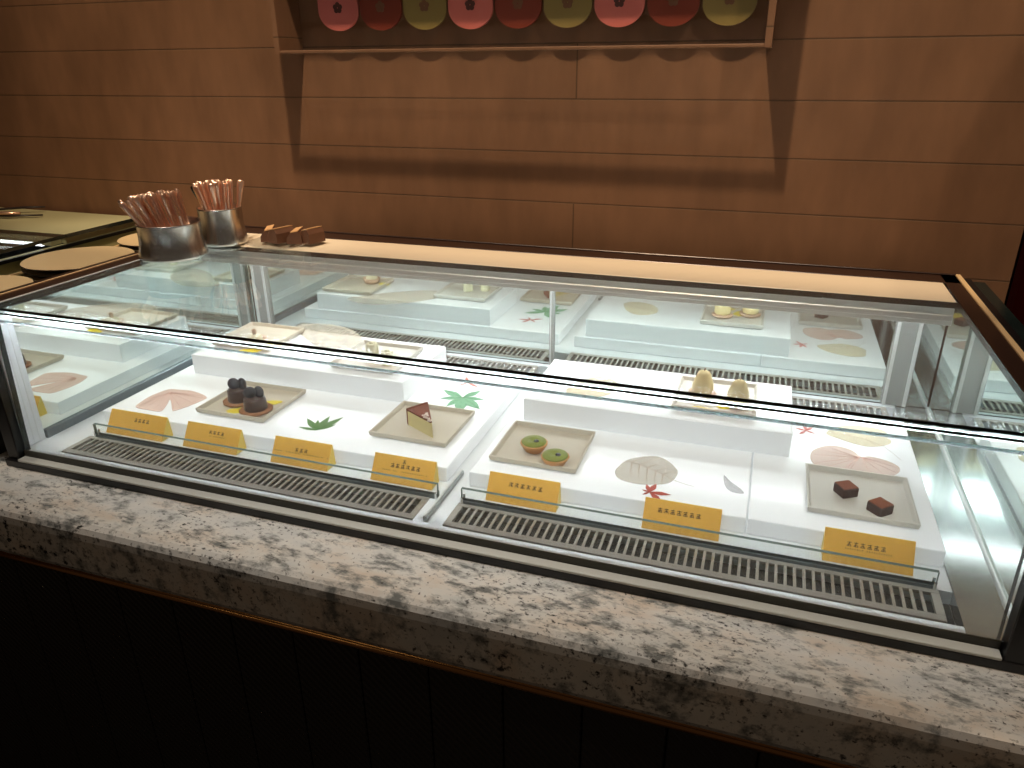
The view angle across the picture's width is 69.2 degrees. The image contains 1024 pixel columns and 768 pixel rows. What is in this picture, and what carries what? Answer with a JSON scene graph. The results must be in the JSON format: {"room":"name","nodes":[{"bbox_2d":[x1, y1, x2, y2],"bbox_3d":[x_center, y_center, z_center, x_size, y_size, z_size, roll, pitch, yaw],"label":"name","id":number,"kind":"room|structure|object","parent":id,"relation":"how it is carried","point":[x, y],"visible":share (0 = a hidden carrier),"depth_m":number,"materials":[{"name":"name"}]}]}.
{"room":"food shop","nodes":[
{"label":"food shop","id":0,"kind":"room"},
{"bbox_2d":[0,0,1023,302],"bbox_3d":[-1.343,-1.044,1.935,4.832,3.550,0.150,7,24,17],"label":"wall","id":1,"kind":"structure","parent":0,"point":[879,134],"depth_m":1.55,"materials":[{"name":"brown wood"}]},
{"bbox_2d":[269,0,777,53],"bbox_3d":[-0.015,-0.855,1.387,1.006,0.426,0.089,7,24,17],"label":"case","id":2,"kind":"object","parent":1,"relation":"attached to","point":[285,17],"visible":1,"depth_m":1.51,"materials":[{"name":"brown wood"}]},
{"bbox_2d":[317,0,358,30],"bbox_3d":[-0.368,-0.867,1.541,0.095,0.242,0.007,7,24,17],"label":"plaque","id":3,"kind":"object","parent":2,"relation":"hanging from","point":[337,15],"visible":1,"depth_m":1.57,"materials":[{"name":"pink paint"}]},
{"bbox_2d":[333,2,341,12],"bbox_3d":[-0.369,-0.795,1.569,0.022,0.021,0.001,7,24,17],"label":"print","id":4,"kind":"object","parent":3,"relation":"attached to","point":[337,6],"depth_m":1.57,"materials":[{"name":"red"}]},
{"bbox_2d":[359,0,401,29],"bbox_3d":[-0.273,-0.854,1.512,0.095,0.242,0.007,7,24,17],"label":"plaque","id":5,"kind":"object","parent":2,"relation":"hanging from","point":[377,14],"visible":1,"depth_m":1.54,"materials":[{"name":"brown paint"}]},
{"bbox_2d":[375,1,384,11],"bbox_3d":[-0.274,-0.782,1.539,0.022,0.021,0.001,7,24,17],"label":"print","id":6,"kind":"object","parent":5,"relation":"attached to","point":[379,5],"depth_m":1.54,"materials":[{"name":"brown"}]},
{"bbox_2d":[403,0,446,29],"bbox_3d":[-0.178,-0.841,1.482,0.095,0.242,0.007,7,24,17],"label":"plaque","id":7,"kind":"object","parent":2,"relation":"hanging from","point":[421,14],"visible":1,"depth_m":1.52,"materials":[{"name":"yellow paint"}]},
{"bbox_2d":[419,0,428,10],"bbox_3d":[-0.179,-0.769,1.510,0.022,0.021,0.001,7,24,17],"label":"print","id":8,"kind":"object","parent":7,"relation":"attached to","point":[423,4],"depth_m":1.51,"materials":[{"name":"brown"}]},
{"bbox_2d":[448,0,493,28],"bbox_3d":[-0.083,-0.828,1.453,0.095,0.242,0.007,7,24,17],"label":"plaque","id":9,"kind":"object","parent":2,"relation":"hanging from","point":[467,14],"visible":1,"depth_m":1.49,"materials":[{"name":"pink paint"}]},
{"bbox_2d":[465,0,474,9],"bbox_3d":[-0.084,-0.757,1.480,0.022,0.021,0.001,7,24,17],"label":"print","id":10,"kind":"object","parent":9,"relation":"attached to","point":[469,4],"depth_m":1.48,"materials":[{"name":"red"}]},
{"bbox_2d":[495,0,541,28],"bbox_3d":[0.012,-0.815,1.423,0.095,0.242,0.007,7,24,17],"label":"plaque","id":11,"kind":"object","parent":2,"relation":"hanging from","point":[518,14],"visible":1,"depth_m":1.46,"materials":[{"name":"brown paint"}]},
{"bbox_2d":[512,0,522,8],"bbox_3d":[0.011,-0.744,1.451,0.022,0.021,0.001,7,24,17],"label":"print","id":12,"kind":"object","parent":11,"relation":"attached to","point":[516,4],"depth_m":1.45,"materials":[{"name":"brown"}]},
{"bbox_2d":[544,0,592,27],"bbox_3d":[0.107,-0.802,1.393,0.095,0.242,0.007,7,24,17],"label":"plaque","id":13,"kind":"object","parent":2,"relation":"hanging from","point":[561,13],"visible":1,"depth_m":1.43,"materials":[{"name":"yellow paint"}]},
{"bbox_2d":[562,0,572,7],"bbox_3d":[0.106,-0.731,1.421,0.022,0.021,0.001,7,24,17],"label":"print","id":14,"kind":"object","parent":13,"relation":"attached to","point":[565,3],"depth_m":1.42,"materials":[{"name":"brown"}]},
{"bbox_2d":[594,0,644,26],"bbox_3d":[0.202,-0.789,1.364,0.095,0.242,0.007,7,24,17],"label":"plaque","id":15,"kind":"object","parent":2,"relation":"hanging from","point":[614,13],"visible":1,"depth_m":1.40,"materials":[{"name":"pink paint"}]},
{"bbox_2d":[614,0,624,6],"bbox_3d":[0.201,-0.718,1.391,0.022,0.021,0.001,7,24,17],"label":"print","id":16,"kind":"object","parent":15,"relation":"attached to","point":[617,3],"depth_m":1.39,"materials":[{"name":"red"}]},
{"bbox_2d":[647,0,699,26],"bbox_3d":[0.296,-0.777,1.334,0.095,0.242,0.007,7,24,17],"label":"plaque","id":17,"kind":"object","parent":2,"relation":"hanging from","point":[671,13],"visible":1,"depth_m":1.37,"materials":[{"name":"brown paint"}]},
{"bbox_2d":[703,0,756,25],"bbox_3d":[0.392,-0.764,1.305,0.095,0.242,0.007,7,24,17],"label":"plaque","id":18,"kind":"object","parent":2,"relation":"hanging from","point":[720,12],"visible":1,"depth_m":1.34,"materials":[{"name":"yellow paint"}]},
{"bbox_2d":[1004,230,1023,304],"bbox_3d":[1.999,-0.899,1.539,1.768,3.550,0.100,7,24,17],"label":"wall","id":19,"kind":"structure","parent":0,"point":[1022,238],"depth_m":1.98,"materials":[{"name":"red"}]},
{"bbox_3d":[-1.023,1.337,0.949,6.600,0.050,4.750,7,24,17],"label":"floor","id":20,"kind":"structure","parent":0,"visible":0},
{"bbox_2d":[0,551,855,767],"bbox_3d":[-0.462,0.527,1.700,5.020,0.818,0.854,7,24,17],"label":"counter base","id":21,"kind":"object","parent":20,"relation":"on","point":[96,671],"visible":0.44,"depth_m":1.19,"materials":[{"name":"grey"}]},
{"bbox_2d":[0,451,1023,767],"bbox_3d":[-0.570,0.094,1.549,4.800,0.098,0.871,7,24,17],"label":"countertop","id":22,"kind":"structure","parent":21,"relation":"on","point":[854,703],"depth_m":0.95,"materials":[{"name":"stone"}]},
{"bbox_2d":[0,207,139,275],"bbox_3d":[-1.604,-0.237,1.854,1.080,0.284,0.735,7,24,17],"label":"display case","id":23,"kind":"object","parent":22,"relation":"on","point":[21,238],"visible":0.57,"depth_m":1.84,"materials":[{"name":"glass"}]},
{"bbox_2d":[0,206,44,216],"bbox_3d":[-1.369,-0.455,1.971,0.250,0.016,0.092,-5,24,-11],"label":"tongs","id":24,"kind":"object","parent":23,"relation":"on","point":[2,213],"visible":1,"depth_m":1.95,"materials":[{"name":"silver"}]},
{"bbox_2d":[0,226,1023,674],"bbox_3d":[-0.037,-0.028,1.336,1.652,0.288,0.720,7,24,17],"label":"glass display case","id":25,"kind":"object","parent":22,"relation":"on","point":[940,355],"visible":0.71,"depth_m":1.31,"materials":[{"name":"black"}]},
{"bbox_2d":[106,408,172,441],"bbox_3d":[-0.688,0.074,1.363,0.128,0.038,0.029,7,24,17],"label":"price card","id":26,"kind":"object","parent":25,"relation":"on","point":[119,418],"visible":1,"depth_m":1.36,"materials":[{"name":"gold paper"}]},
{"bbox_2d":[135,216,208,262],"bbox_3d":[-0.701,-0.298,1.527,0.135,0.071,0.135,7,24,17],"label":"cup","id":27,"kind":"object","parent":25,"relation":"on","point":[182,243],"visible":0.9,"depth_m":1.48,"materials":[{"name":"metal"}]},
{"bbox_2d":[119,202,143,226],"bbox_3d":[-0.734,-0.310,1.482,0.074,0.111,0.010,-9,25,-20],"label":"fork","id":28,"kind":"object","parent":27,"relation":"in","point":[123,206],"visible":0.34,"depth_m":1.46,"materials":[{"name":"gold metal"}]},
{"bbox_2d":[125,200,147,227],"bbox_3d":[-0.723,-0.309,1.475,0.063,0.113,0.016,-9,25,-19],"label":"fork","id":29,"kind":"object","parent":27,"relation":"in","point":[128,203],"visible":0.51,"depth_m":1.45,"materials":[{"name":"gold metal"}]},
{"bbox_2d":[127,196,150,227],"bbox_3d":[-0.744,-0.327,1.516,0.068,0.112,0.014,2,23,5],"label":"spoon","id":30,"kind":"object","parent":27,"relation":"in","point":[129,198],"visible":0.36,"depth_m":1.51,"materials":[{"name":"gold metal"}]},
{"bbox_2d":[132,196,155,227],"bbox_3d":[-0.717,-0.318,1.486,0.058,0.117,0.013,-10,25,-21],"label":"spoon","id":31,"kind":"object","parent":27,"relation":"in","point":[136,200],"visible":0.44,"depth_m":1.47,"materials":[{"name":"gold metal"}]},
{"bbox_2d":[142,196,160,227],"bbox_3d":[-0.700,-0.316,1.479,0.046,0.117,0.026,-4,23,-8],"label":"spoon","id":32,"kind":"object","parent":27,"relation":"in","point":[143,197],"visible":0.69,"depth_m":1.46,"materials":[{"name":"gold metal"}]},
{"bbox_2d":[146,194,164,226],"bbox_3d":[-0.700,-0.321,1.490,0.045,0.120,0.014,-6,24,-13],"label":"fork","id":33,"kind":"object","parent":27,"relation":"in","point":[149,198],"visible":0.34,"depth_m":1.47,"materials":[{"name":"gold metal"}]},
{"bbox_2d":[151,194,167,226],"bbox_3d":[-0.695,-0.322,1.490,0.039,0.118,0.020,-2,23,-3],"label":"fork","id":34,"kind":"object","parent":27,"relation":"in","point":[152,195],"visible":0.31,"depth_m":1.48,"materials":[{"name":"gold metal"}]},
{"bbox_2d":[161,193,175,225],"bbox_3d":[-0.674,-0.322,1.487,0.034,0.122,0.013,-18,29,-35],"label":"fork","id":35,"kind":"object","parent":27,"relation":"in","point":[163,195],"visible":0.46,"depth_m":1.47,"materials":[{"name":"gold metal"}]},
{"bbox_2d":[166,192,181,225],"bbox_3d":[-0.669,-0.326,1.499,0.041,0.121,0.011,3,24,8],"label":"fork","id":36,"kind":"object","parent":27,"relation":"in","point":[169,197],"visible":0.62,"depth_m":1.48,"materials":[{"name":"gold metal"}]},
{"bbox_2d":[170,190,185,224],"bbox_3d":[-0.672,-0.337,1.525,0.042,0.118,0.026,19,30,38],"label":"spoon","id":37,"kind":"object","parent":27,"relation":"in","point":[173,193],"visible":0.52,"depth_m":1.51,"materials":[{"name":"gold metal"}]},
{"bbox_2d":[174,188,186,224],"bbox_3d":[-0.676,-0.341,1.533,0.041,0.121,0.009,15,28,32],"label":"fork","id":38,"kind":"object","parent":27,"relation":"in","point":[175,189],"visible":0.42,"depth_m":1.52,"materials":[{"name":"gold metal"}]},
{"bbox_2d":[178,189,189,223],"bbox_3d":[-0.670,-0.342,1.536,0.025,0.119,0.043,-20,30,-38],"label":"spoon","id":39,"kind":"object","parent":27,"relation":"in","point":[183,207],"visible":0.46,"depth_m":1.53,"materials":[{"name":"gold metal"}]},
{"bbox_2d":[183,421,245,454],"bbox_3d":[-0.529,0.094,1.313,0.114,0.038,0.029,7,24,17],"label":"price card","id":40,"kind":"object","parent":25,"relation":"on","point":[209,433],"visible":1,"depth_m":1.31,"materials":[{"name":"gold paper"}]},
{"bbox_2d":[196,203,248,246],"bbox_3d":[-0.638,-0.350,1.635,0.103,0.079,0.103,7,24,17],"label":"cup","id":41,"kind":"object","parent":25,"relation":"on","point":[220,228],"visible":0.84,"depth_m":1.60,"materials":[{"name":"metal"}]},
{"bbox_2d":[193,186,207,210],"bbox_3d":[-0.651,-0.366,1.591,0.045,0.119,0.023,-19,29,-36],"label":"spoon","id":42,"kind":"object","parent":41,"relation":"in","point":[196,188],"visible":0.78,"depth_m":1.56,"materials":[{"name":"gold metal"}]},
{"bbox_2d":[202,182,212,210],"bbox_3d":[-0.646,-0.375,1.605,0.016,0.123,0.028,9,25,21],"label":"spoon","id":43,"kind":"object","parent":41,"relation":"in","point":[205,187],"visible":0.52,"depth_m":1.58,"materials":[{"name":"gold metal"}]},
{"bbox_2d":[208,183,218,209],"bbox_3d":[-0.634,-0.371,1.599,0.018,0.121,0.028,-2,23,-4],"label":"fork","id":44,"kind":"object","parent":41,"relation":"in","point":[211,186],"visible":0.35,"depth_m":1.57,"materials":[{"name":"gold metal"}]},
{"bbox_2d":[213,182,222,209],"bbox_3d":[-0.628,-0.377,1.609,0.028,0.123,0.019,-21,30,-39],"label":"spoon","id":45,"kind":"object","parent":41,"relation":"in","point":[217,185],"visible":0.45,"depth_m":1.59,"materials":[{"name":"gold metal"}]},
{"bbox_2d":[221,182,225,209],"bbox_3d":[-0.622,-0.373,1.603,0.030,0.122,0.011,12,26,27],"label":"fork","id":46,"kind":"object","parent":41,"relation":"in","point":[222,183],"visible":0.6,"depth_m":1.58,"materials":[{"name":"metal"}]},
{"bbox_2d":[224,182,228,208],"bbox_3d":[-0.615,-0.374,1.605,0.028,0.122,0.010,12,26,26],"label":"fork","id":47,"kind":"object","parent":41,"relation":"in","point":[226,183],"visible":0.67,"depth_m":1.59,"materials":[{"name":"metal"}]},
{"bbox_2d":[227,179,232,208],"bbox_3d":[-0.617,-0.388,1.635,0.020,0.121,0.020,2,23,6],"label":"fork","id":48,"kind":"object","parent":41,"relation":"in","point":[230,182],"visible":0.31,"depth_m":1.62,"materials":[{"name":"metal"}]},
{"bbox_2d":[237,180,243,207],"bbox_3d":[-0.602,-0.385,1.630,0.043,0.122,0.012,-12,26,-25],"label":"spoon","id":49,"kind":"object","parent":41,"relation":"in","point":[240,184],"visible":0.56,"depth_m":1.62,"materials":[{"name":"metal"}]},
{"bbox_2d":[62,436,429,519],"bbox_3d":[-0.461,0.150,1.235,0.683,0.005,0.062,7,24,17],"label":"grille","id":50,"kind":"object","parent":25,"relation":"attached to","point":[75,449],"depth_m":1.23,"materials":[{"name":"silver metal"}]},
{"bbox_2d":[285,242,307,249],"bbox_3d":[-0.498,-0.312,1.630,0.134,0.012,0.103,7,24,17],"label":"clear tray","id":51,"kind":"object","parent":25,"relation":"on","point":[302,244],"visible":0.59,"depth_m":1.59,"materials":[{"name":"plastic"}]},
{"bbox_2d":[260,225,275,241],"bbox_3d":[-0.538,-0.334,1.647,0.034,0.028,0.050,-4,24,-9],"label":"packet","id":52,"kind":"object","parent":51,"relation":"on","point":[263,236],"visible":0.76,"depth_m":1.62,"materials":[{"name":"paper"}]},
{"bbox_2d":[267,225,293,243],"bbox_3d":[-0.507,-0.330,1.630,0.034,0.032,0.050,16,28,33],"label":"packet","id":53,"kind":"object","parent":51,"relation":"on","point":[278,235],"visible":0.88,"depth_m":1.61,"materials":[{"name":"paper"}]},
{"bbox_2d":[286,226,303,243],"bbox_3d":[-0.471,-0.326,1.626,0.034,0.028,0.050,-1,23,-1],"label":"packet","id":54,"kind":"object","parent":51,"relation":"on","point":[294,237],"visible":0.91,"depth_m":1.60,"materials":[{"name":"paper"}]},
{"bbox_2d":[300,226,325,244],"bbox_3d":[-0.437,-0.327,1.622,0.032,0.032,0.045,14,27,30],"label":"packet","id":55,"kind":"object","parent":51,"relation":"on","point":[313,235],"visible":1,"depth_m":1.61,"materials":[{"name":"paper"}]},
{"bbox_2d":[270,435,335,471],"bbox_3d":[-0.356,0.117,1.259,0.111,0.038,0.029,7,24,17],"label":"price card","id":56,"kind":"object","parent":25,"relation":"on","point":[285,446],"visible":1,"depth_m":1.26,"materials":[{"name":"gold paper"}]},
{"bbox_2d":[103,365,525,481],"bbox_3d":[-0.372,0.026,1.484,0.706,0.027,0.418,7,24,17],"label":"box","id":57,"kind":"object","parent":25,"relation":"in","point":[350,438],"visible":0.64,"depth_m":1.37,"materials":[{"name":"white plastic"}]},
{"bbox_2d":[136,389,206,411],"bbox_3d":[-0.659,0.032,1.440,0.114,0.001,0.100,7,24,17],"label":"leaf","id":58,"kind":"object","parent":57,"relation":"on","point":[180,399],"visible":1,"depth_m":1.44,"materials":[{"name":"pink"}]},
{"bbox_2d":[195,381,305,422],"bbox_3d":[-0.497,0.033,1.422,0.148,0.012,0.140,7,24,17],"label":"square plate","id":59,"kind":"object","parent":57,"relation":"on","point":[214,406],"visible":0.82,"depth_m":1.42,"materials":[{"name":"beige ceramic"}]},
{"bbox_2d":[223,378,247,406],"bbox_3d":[-0.521,0.012,1.413,0.061,0.048,0.061,3,23,7],"label":"tart","id":60,"kind":"object","parent":59,"relation":"on","point":[235,396],"visible":0.8,"depth_m":1.40,"materials":[{"name":"food"}]},
{"bbox_2d":[226,400,282,412],"bbox_3d":[-0.484,0.043,1.400,0.103,0.001,0.030,-13,26,-27],"label":"garnish","id":61,"kind":"object","parent":59,"relation":"on","point":[273,402],"visible":0.59,"depth_m":1.39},
{"bbox_2d":[239,386,272,416],"bbox_3d":[-0.476,0.028,1.375,0.061,0.048,0.061,-1,23,-1],"label":"tart","id":62,"kind":"object","parent":59,"relation":"on","point":[255,402],"visible":1,"depth_m":1.37,"materials":[{"name":"food"}]},
{"bbox_2d":[191,330,445,401],"bbox_3d":[-0.406,-0.052,1.577,0.490,0.043,0.207,7,24,17],"label":"riser","id":63,"kind":"object","parent":57,"relation":"on","point":[306,375],"visible":0.59,"depth_m":1.51,"materials":[{"name":"white plastic"}]},
{"bbox_2d":[211,322,304,351],"bbox_3d":[-0.555,-0.104,1.633,0.142,0.012,0.140,7,24,17],"label":"square plate","id":64,"kind":"object","parent":63,"relation":"on","point":[274,332],"visible":0.79,"depth_m":1.65,"materials":[{"name":"beige ceramic"}]},
{"bbox_2d":[244,329,266,344],"bbox_3d":[-0.549,-0.102,1.587,0.048,0.034,0.049,7,24,17],"label":"tart","id":65,"kind":"object","parent":64,"relation":"on","point":[254,335],"visible":0.66,"depth_m":1.58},
{"bbox_2d":[330,340,423,374],"bbox_3d":[-0.274,-0.055,1.513,0.142,0.012,0.140,7,24,17],"label":"square plate","id":66,"kind":"object","parent":63,"relation":"on","point":[401,350],"visible":0.61,"depth_m":1.52,"materials":[{"name":"grey ceramic"}]},
{"bbox_2d":[365,341,378,359],"bbox_3d":[-0.282,-0.069,1.500,0.025,0.038,0.025,7,24,17],"label":"roll","id":67,"kind":"object","parent":66,"relation":"on","point":[371,347],"visible":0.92,"depth_m":1.49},
{"bbox_2d":[381,349,393,365],"bbox_3d":[-0.248,-0.054,1.476,0.025,0.031,0.025,7,24,17],"label":"roll","id":68,"kind":"object","parent":66,"relation":"on","point":[387,351],"visible":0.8,"depth_m":1.47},
{"bbox_2d":[300,416,342,429],"bbox_3d":[-0.347,0.070,1.345,0.065,0.001,0.059,3,24,8],"label":"leaf","id":69,"kind":"object","parent":57,"relation":"on","point":[324,424],"visible":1,"depth_m":1.34,"materials":[{"name":"green"}]},
{"bbox_2d":[368,401,474,446],"bbox_3d":[-0.158,0.070,1.328,0.146,0.012,0.136,7,24,17],"label":"square plate","id":70,"kind":"object","parent":57,"relation":"on","point":[447,422],"visible":0.95,"depth_m":1.32,"materials":[{"name":"beige ceramic"}]},
{"bbox_2d":[406,402,432,437],"bbox_3d":[-0.147,0.063,1.309,0.044,0.031,0.076,-18,29,-35],"label":"cheesecake slice","id":71,"kind":"object","parent":70,"relation":"on","point":[418,416],"visible":1,"depth_m":1.30,"materials":[{"name":"beige food"}]},
{"bbox_2d":[441,390,483,408],"bbox_3d":[-0.098,0.033,1.428,0.088,0.001,0.103,1,23,4],"label":"leaf","id":72,"kind":"object","parent":57,"relation":"on","point":[461,402],"visible":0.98,"depth_m":1.43,"materials":[{"name":"green"}]},
{"bbox_2d":[370,452,438,489],"bbox_3d":[-0.175,0.140,1.202,0.110,0.038,0.029,7,24,17],"label":"price card","id":73,"kind":"object","parent":25,"relation":"on","point":[391,464],"visible":1,"depth_m":1.20,"materials":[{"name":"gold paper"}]},
{"bbox_2d":[446,355,537,377],"bbox_3d":[-0.276,-0.067,1.736,0.683,0.005,0.070,7,24,17],"label":"grille","id":74,"kind":"object","parent":25,"relation":"attached to","point":[459,359],"depth_m":1.69,"materials":[{"name":"silver metal"}]},
{"bbox_2d":[485,471,560,512],"bbox_3d":[0.017,0.164,1.142,0.114,0.038,0.029,7,24,17],"label":"price card","id":75,"kind":"object","parent":25,"relation":"on","point":[502,483],"visible":1,"depth_m":1.14,"materials":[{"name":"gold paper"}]},
{"bbox_2d":[469,402,751,532],"bbox_3d":[0.200,0.099,1.305,0.424,0.027,0.418,7,24,17],"label":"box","id":76,"kind":"object","parent":25,"relation":"on","point":[719,478],"visible":0.54,"depth_m":1.17,"materials":[{"name":"white plastic"}]},
{"bbox_2d":[489,420,595,472],"bbox_3d":[0.053,0.104,1.246,0.146,0.012,0.138,7,24,17],"label":"square plate","id":77,"kind":"object","parent":76,"relation":"on","point":[575,442],"visible":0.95,"depth_m":1.25,"materials":[{"name":"beige ceramic"}]},
{"bbox_2d":[520,435,547,453],"bbox_3d":[0.036,0.100,1.231,0.047,0.022,0.046,7,24,17],"label":"tart","id":78,"kind":"object","parent":77,"relation":"on","point":[532,444],"visible":1,"depth_m":1.22,"materials":[{"name":"green"}]},
{"bbox_2d":[541,448,569,465],"bbox_3d":[0.069,0.119,1.188,0.047,0.022,0.046,4,24,9],"label":"tart","id":79,"kind":"object","parent":77,"relation":"on","point":[554,456],"visible":1,"depth_m":1.18,"materials":[{"name":"green"}]},
{"bbox_2d":[642,484,669,498],"bbox_3d":[0.217,0.162,1.121,0.044,0.001,0.041,18,29,36],"label":"leaf","id":80,"kind":"object","parent":76,"relation":"on","point":[648,489],"visible":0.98,"depth_m":1.12,"materials":[{"name":"red paper"}]},
{"bbox_2d":[524,359,792,456],"bbox_3d":[0.270,0.035,1.364,0.457,0.043,0.207,7,24,17],"label":"riser","id":81,"kind":"object","parent":76,"relation":"on","point":[770,438],"visible":0.8,"depth_m":1.30,"materials":[{"name":"white plastic"}]},
{"bbox_2d":[566,377,618,396],"bbox_3d":[0.152,0.006,1.376,0.080,0.001,0.109,17,29,35],"label":"leaf","id":82,"kind":"object","parent":81,"relation":"on","point":[576,390],"visible":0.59,"depth_m":1.37,"materials":[{"name":"beige"}]},
{"bbox_2d":[671,375,758,416],"bbox_3d":[0.363,0.023,1.321,0.140,0.012,0.140,7,24,17],"label":"square plate","id":83,"kind":"object","parent":81,"relation":"on","point":[721,387],"visible":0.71,"depth_m":1.32,"materials":[{"name":"grey ceramic"}]},
{"bbox_2d":[688,368,715,398],"bbox_3d":[0.341,-0.004,1.322,0.050,0.052,0.050,7,24,17],"label":"pear mousse","id":84,"kind":"object","parent":83,"relation":"on","point":[703,381],"visible":0.84,"depth_m":1.31,"materials":[{"name":"food"}]},
{"bbox_2d":[693,399,728,408],"bbox_3d":[0.343,0.040,1.284,0.083,0.001,0.039,-11,25,-23],"label":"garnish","id":85,"kind":"object","parent":83,"relation":"on","point":[721,400],"visible":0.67,"depth_m":1.29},
{"bbox_2d":[723,377,751,408],"bbox_3d":[0.392,0.012,1.282,0.050,0.052,0.050,7,24,17],"label":"pear mousse","id":86,"kind":"object","parent":83,"relation":"on","point":[738,388],"visible":0.76,"depth_m":1.27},
{"bbox_2d":[628,457,690,485],"bbox_3d":[0.223,0.137,1.181,0.119,0.001,0.092,2,23,5],"label":"leaf","id":87,"kind":"object","parent":76,"relation":"on","point":[643,457],"visible":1,"depth_m":1.18,"materials":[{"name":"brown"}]},
{"bbox_2d":[641,497,721,540],"bbox_3d":[0.244,0.193,1.070,0.109,0.038,0.029,7,24,17],"label":"price card","id":88,"kind":"object","parent":25,"relation":"on","point":[702,517],"visible":1,"depth_m":1.07,"materials":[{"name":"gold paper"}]},
{"bbox_2d":[443,503,946,623],"bbox_3d":[0.221,0.237,1.021,0.662,0.005,0.062,7,24,17],"label":"grille","id":89,"kind":"object","parent":25,"relation":"attached to","point":[913,587],"depth_m":1.01,"materials":[{"name":"silver metal"}]},
{"bbox_2d":[792,396,887,415],"bbox_3d":[0.406,0.020,1.521,0.662,0.005,0.070,7,24,17],"label":"grille","id":90,"kind":"object","parent":25,"relation":"attached to","point":[812,401],"depth_m":1.47,"materials":[{"name":"silver metal"}]},
{"bbox_2d":[746,408,945,567],"bbox_3d":[0.521,0.140,1.204,0.252,0.027,0.418,7,24,17],"label":"display riser","id":91,"kind":"object","parent":25,"relation":"on","point":[777,507],"visible":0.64,"depth_m":1.11,"materials":[{"name":"white plastic"}]},
{"bbox_2d":[810,445,899,474],"bbox_3d":[0.554,0.124,1.203,0.133,0.001,0.092,7,24,17],"label":"leaf","id":92,"kind":"object","parent":91,"relation":"on","point":[833,456],"visible":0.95,"depth_m":1.20,"materials":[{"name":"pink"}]},
{"bbox_2d":[826,426,896,456],"bbox_3d":[0.619,0.093,1.275,0.088,0.001,0.132,-20,30,-38],"label":"leaf","id":93,"kind":"object","parent":91,"relation":"on","point":[859,439],"visible":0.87,"depth_m":1.28,"materials":[{"name":"beige"}]},
{"bbox_2d":[805,463,920,528],"bbox_3d":[0.513,0.164,1.099,0.146,0.012,0.134,7,24,17],"label":"square plate","id":94,"kind":"object","parent":91,"relation":"on","point":[820,479],"visible":1,"depth_m":1.10,"materials":[{"name":"grey ceramic"}]},
{"bbox_2d":[833,480,858,498],"bbox_3d":[0.495,0.156,1.101,0.025,0.016,0.025,-6,24,-12],"label":"brownie","id":95,"kind":"object","parent":94,"relation":"on","point":[844,489],"visible":1,"depth_m":1.09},
{"bbox_2d":[866,497,893,516],"bbox_3d":[0.524,0.175,1.056,0.025,0.016,0.025,-10,25,-22],"label":"brownie","id":96,"kind":"object","parent":94,"relation":"on","point":[880,507],"visible":1,"depth_m":1.05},
{"bbox_2d":[821,526,915,575],"bbox_3d":[0.478,0.223,0.997,0.112,0.038,0.029,7,24,17],"label":"price card","id":97,"kind":"object","parent":25,"relation":"on","point":[884,548],"visible":1,"depth_m":0.99,"materials":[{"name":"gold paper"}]},
{"bbox_3d":[-0.952,-0.118,1.659,0.292,0.210,0.765,7,24,17],"label":"shelf","id":98,"kind":"object","parent":22,"relation":"on","visible":0},
{"bbox_3d":[-0.962,-0.242,1.666,0.224,0.012,0.224,7,24,17],"label":"round plate","id":99,"kind":"object","parent":98,"relation":"on","visible":0},
{"bbox_2d":[23,273,48,280],"bbox_3d":[-0.962,-0.253,1.661,0.224,0.012,0.224,7,24,17],"label":"round plate","id":100,"kind":"object","parent":99,"relation":"on","point":[35,278],"visible":0.12,"depth_m":1.59,"materials":[{"name":"black"}]},
{"bbox_2d":[22,268,72,276],"bbox_3d":[-0.962,-0.264,1.656,0.224,0.012,0.224,7,24,17],"label":"round plate","id":101,"kind":"object","parent":100,"relation":"on","point":[29,272],"visible":0.11,"depth_m":1.58,"materials":[{"name":"black"}]},
{"bbox_2d":[20,246,134,271],"bbox_3d":[-0.962,-0.276,1.651,0.226,0.012,0.226,7,24,17],"label":"round plate","id":102,"kind":"object","parent":101,"relation":"on","point":[71,259],"visible":0.8,"depth_m":1.65,"materials":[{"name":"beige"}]},
{"bbox_3d":[-1.033,-0.142,1.434,0.206,0.012,0.206,7,24,17],"label":"round plate","id":103,"kind":"object","parent":98,"relation":"on","visible":0},
{"bbox_3d":[-1.033,-0.153,1.429,0.206,0.012,0.206,7,24,17],"label":"round plate","id":104,"kind":"object","parent":103,"relation":"on","visible":0},
{"bbox_3d":[-1.033,-0.164,1.424,0.206,0.012,0.206,7,24,17],"label":"round plate","id":105,"kind":"object","parent":104,"relation":"on","visible":0},
{"bbox_2d":[0,275,33,290],"bbox_3d":[-1.033,-0.175,1.420,0.208,0.012,0.208,7,24,17],"label":"round plate","id":106,"kind":"object","parent":105,"relation":"on","point":[6,281],"visible":0.58,"depth_m":1.47,"materials":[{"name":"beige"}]},
{"bbox_3d":[-0.870,-0.325,1.856,0.194,0.012,0.194,7,24,17],"label":"round plate","id":107,"kind":"object","parent":98,"relation":"on","visible":0},
{"bbox_3d":[-0.870,-0.336,1.852,0.194,0.012,0.194,7,24,17],"label":"round plate","id":108,"kind":"object","parent":107,"relation":"on","visible":0},
{"bbox_2d":[118,245,138,251],"bbox_3d":[-0.870,-0.347,1.847,0.194,0.012,0.194,7,24,17],"label":"round plate","id":109,"kind":"object","parent":108,"relation":"on","point":[136,249],"visible":0.09,"depth_m":1.80,"materials":[{"name":"black"}]},
{"bbox_2d":[117,233,138,246],"bbox_3d":[-0.870,-0.358,1.842,0.196,0.012,0.196,7,24,17],"label":"round plate","id":110,"kind":"object","parent":109,"relation":"on","point":[131,240],"visible":0.28,"depth_m":1.80,"materials":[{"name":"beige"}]},
{"bbox_2d":[1006,240,1023,324],"bbox_3d":[1.370,0.218,1.875,0.390,1.240,0.100,7,24,17],"label":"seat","id":111,"kind":"object","parent":20,"relation":"on","point":[1015,302],"visible":0.02,"depth_m":1.73,"materials":[{"name":"red fabric"}]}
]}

